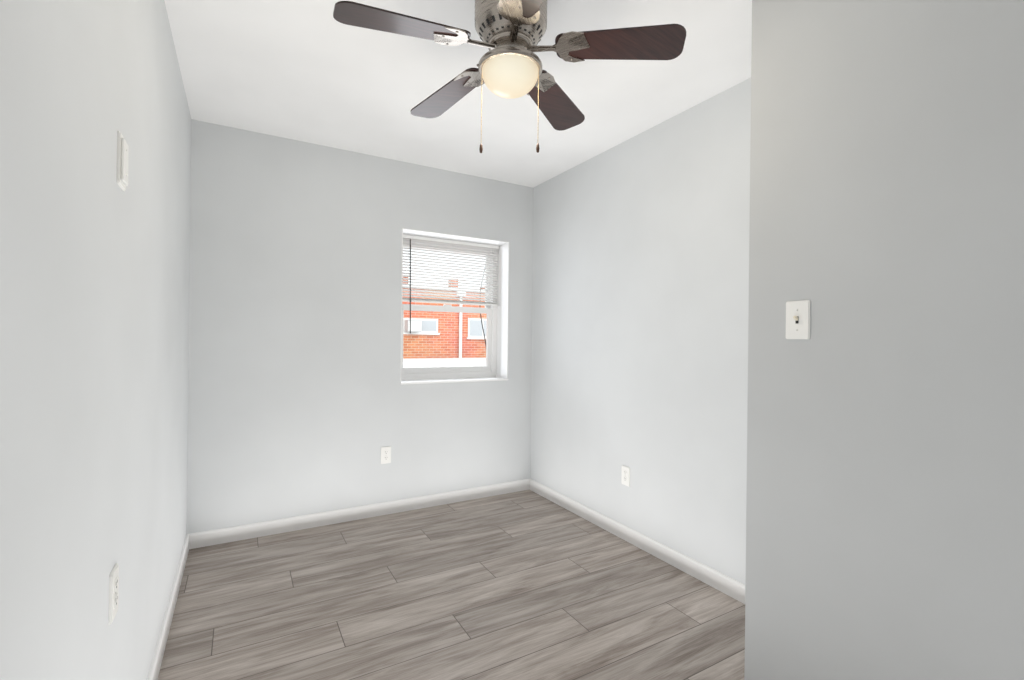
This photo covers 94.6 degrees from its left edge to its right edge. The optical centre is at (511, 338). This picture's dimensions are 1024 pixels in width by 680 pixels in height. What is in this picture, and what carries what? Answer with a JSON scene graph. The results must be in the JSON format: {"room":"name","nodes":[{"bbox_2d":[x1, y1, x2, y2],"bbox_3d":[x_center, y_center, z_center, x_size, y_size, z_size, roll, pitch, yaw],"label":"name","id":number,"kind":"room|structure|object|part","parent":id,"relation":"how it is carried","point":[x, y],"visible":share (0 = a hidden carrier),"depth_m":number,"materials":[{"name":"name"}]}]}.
{"room":"empty bedroom","nodes":[
{"label":"empty bedroom","id":0,"kind":"room"},
{"bbox_2d":[0,0,190,679],"bbox_3d":[-0.934,-0.017,0.812,0.300,2.440,4.738,1,0,-30],"label":"wall","id":1,"kind":"structure","parent":0,"point":[94,307],"depth_m":0.93,"materials":[{"name":"grey paint"}]},
{"bbox_2d":[109,563,118,624],"bbox_3d":[-0.936,0.599,1.113,0.008,0.115,0.070,1,0,-30],"label":"electrical outlet","id":2,"kind":"object","parent":1,"relation":"attached to","point":[113,590],"visible":1,"depth_m":1.10,"materials":[{"name":"white plastic"}]},
{"bbox_2d":[117,131,128,190],"bbox_3d":[-0.939,-0.427,1.142,0.012,0.125,0.075,1,0,-30],"label":"switch plate","id":3,"kind":"object","parent":1,"relation":"attached to","point":[122,161],"visible":0.96,"depth_m":1.12,"materials":[{"name":"white plastic"}]},
{"bbox_2d":[147,534,188,679],"bbox_3d":[-0.811,1.161,0.890,0.013,0.085,4.138,1,0,-30],"label":"baseboard","id":4,"kind":"structure","parent":1,"relation":"attached to","point":[154,670],"depth_m":1.92,"materials":[{"name":"white wood"}]},
{"bbox_2d":[187,119,532,533],"bbox_3d":[-0.912,-0.017,3.383,2.298,2.440,0.300,1,0,-30],"label":"wall","id":5,"kind":"structure","parent":0,"point":[302,400],"depth_m":3.04,"materials":[{"name":"grey paint"}]},
{"bbox_2d":[188,478,529,548],"bbox_3d":[-0.848,1.161,3.247,2.298,0.085,0.013,1,0,-30],"label":"baseboard","id":6,"kind":"structure","parent":5,"relation":"attached to","point":[236,533],"depth_m":3.10,"materials":[{"name":"white wood"}]},
{"bbox_2d":[381,446,390,463],"bbox_3d":[-0.864,0.797,3.239,0.070,0.115,0.008,1,0,-30],"label":"electrical outlet","id":7,"kind":"object","parent":5,"relation":"attached to","point":[385,455],"visible":1,"depth_m":3.24,"materials":[{"name":"white plastic"}]},
{"bbox_2d":[400,228,508,383],"bbox_3d":[-0.464,-0.225,3.614,0.858,1.089,0.280,1,0,-30],"label":"window unit","id":8,"kind":"structure","parent":5,"relation":"in","point":[496,281],"depth_m":3.69,"materials":[{"name":"white plastic"}]},
{"bbox_2d":[400,233,498,333],"bbox_3d":[-0.476,-0.399,3.639,0.834,0.724,0.040,1,0,-30],"label":"blind","id":9,"kind":"object","parent":8,"relation":"attached to","point":[493,314],"depth_m":3.65,"materials":[{"name":"white plastic"}]},
{"bbox_2d":[479,270,485,344],"bbox_3d":[-0.241,-0.265,3.997,0.077,0.950,0.009,1,0,-30],"label":"blind cord","id":10,"kind":"object","parent":9,"relation":"hanging from","point":[481,317],"depth_m":3.99,"materials":[{"name":"black fabric"}]},
{"bbox_2d":[158,490,744,679],"bbox_3d":[0.178,1.265,1.458,2.898,0.100,4.738,1,0,-30],"label":"floor","id":11,"kind":"structure","parent":0,"point":[526,585],"depth_m":2.14,"materials":[{"name":"laminate"}]},
{"bbox_2d":[164,0,751,187],"bbox_3d":[0.207,-1.275,1.458,2.898,0.100,4.738,1,0,-30],"label":"ceiling","id":12,"kind":"structure","parent":0,"point":[312,71],"depth_m":2.23,"materials":[{"name":"white paint"}]},
{"bbox_2d":[333,0,685,152],"bbox_3d":[-0.039,-0.941,1.659,1.105,0.574,1.128,1,0,-30],"label":"ceiling fan","id":13,"kind":"object","parent":12,"relation":"attached to","point":[510,33],"visible":1,"depth_m":1.60,"materials":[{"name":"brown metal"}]},
{"bbox_3d":[-0.347,-0.999,1.514,0.427,0.054,0.158,1,0,-30],"label":"blade","id":14,"kind":"part","parent":13,"relation":"part of","materials":[{"name":"brown wood"}]},
{"bbox_3d":[-0.266,-0.998,1.933,0.205,0.054,0.428,1,0,-30],"label":"blade","id":15,"kind":"part","parent":13,"relation":"part of","materials":[{"name":"brown wood"}]},
{"bbox_3d":[0.035,-0.995,1.290,0.260,0.054,0.416,1,0,-30],"label":"blade","id":16,"kind":"part","parent":13,"relation":"part of","materials":[{"name":"wood"}]},
{"bbox_3d":[0.174,-0.993,1.994,0.402,0.054,0.300,1,0,-30],"label":"blade","id":17,"kind":"part","parent":13,"relation":"part of","materials":[{"name":"brown wood"}]},
{"bbox_3d":[0.364,-0.991,1.590,0.372,0.054,0.345,1,0,-30],"label":"blade","id":18,"kind":"part","parent":13,"relation":"part of","materials":[{"name":"brown wood"}]},
{"bbox_2d":[530,78,750,583],"bbox_3d":[1.319,0.008,2.105,0.300,2.440,4.738,1,0,-30],"label":"wall","id":19,"kind":"structure","parent":0,"point":[640,306],"depth_m":2.69,"materials":[{"name":"grey paint"}]},
{"bbox_2d":[621,465,629,486],"bbox_3d":[0.691,0.834,2.874,0.008,0.115,0.070,1,0,-30],"label":"electrical outlet","id":20,"kind":"object","parent":19,"relation":"attached to","point":[625,478],"visible":1,"depth_m":2.87,"materials":[{"name":"white plastic"}]},
{"bbox_2d":[529,479,744,603],"bbox_3d":[0.708,1.179,2.833,0.013,0.085,2.280,1,0,-30],"label":"baseboard","id":21,"kind":"structure","parent":19,"relation":"attached to","point":[719,581],"depth_m":2.68,"materials":[{"name":"white wood"}]},
{"bbox_2d":[744,0,1023,679],"bbox_3d":[1.497,0.010,0.893,0.598,2.440,1.858,1,0,-30],"label":"wall","id":22,"kind":"structure","parent":0,"point":[885,484],"depth_m":1.22,"materials":[{"name":"grey paint"}]},
{"bbox_2d":[786,300,810,338],"bbox_3d":[0.847,-0.057,1.406,0.020,0.115,0.070,1,0,-30],"label":"light switch","id":23,"kind":"object","parent":22,"relation":"attached to","point":[797,319],"visible":1,"depth_m":1.41,"materials":[{"name":"white plastic"}]},
{"label":"outside","id":24,"kind":"structure","parent":0,"visible":0},
{"bbox_3d":[-6.611,5.239,21.455,70.000,0.200,36.262,1,0,-30],"label":"ground","id":25,"kind":"structure","parent":24,"visible":0},
{"bbox_2d":[402,274,486,367],"bbox_3d":[-0.141,1.581,18.292,42.000,7.260,10.750,1,0,-30],"label":"rowhouse","id":26,"kind":"structure","parent":25,"relation":"on","point":[444,342],"depth_m":14.05,"materials":[{"name":"brick"}]}
]}

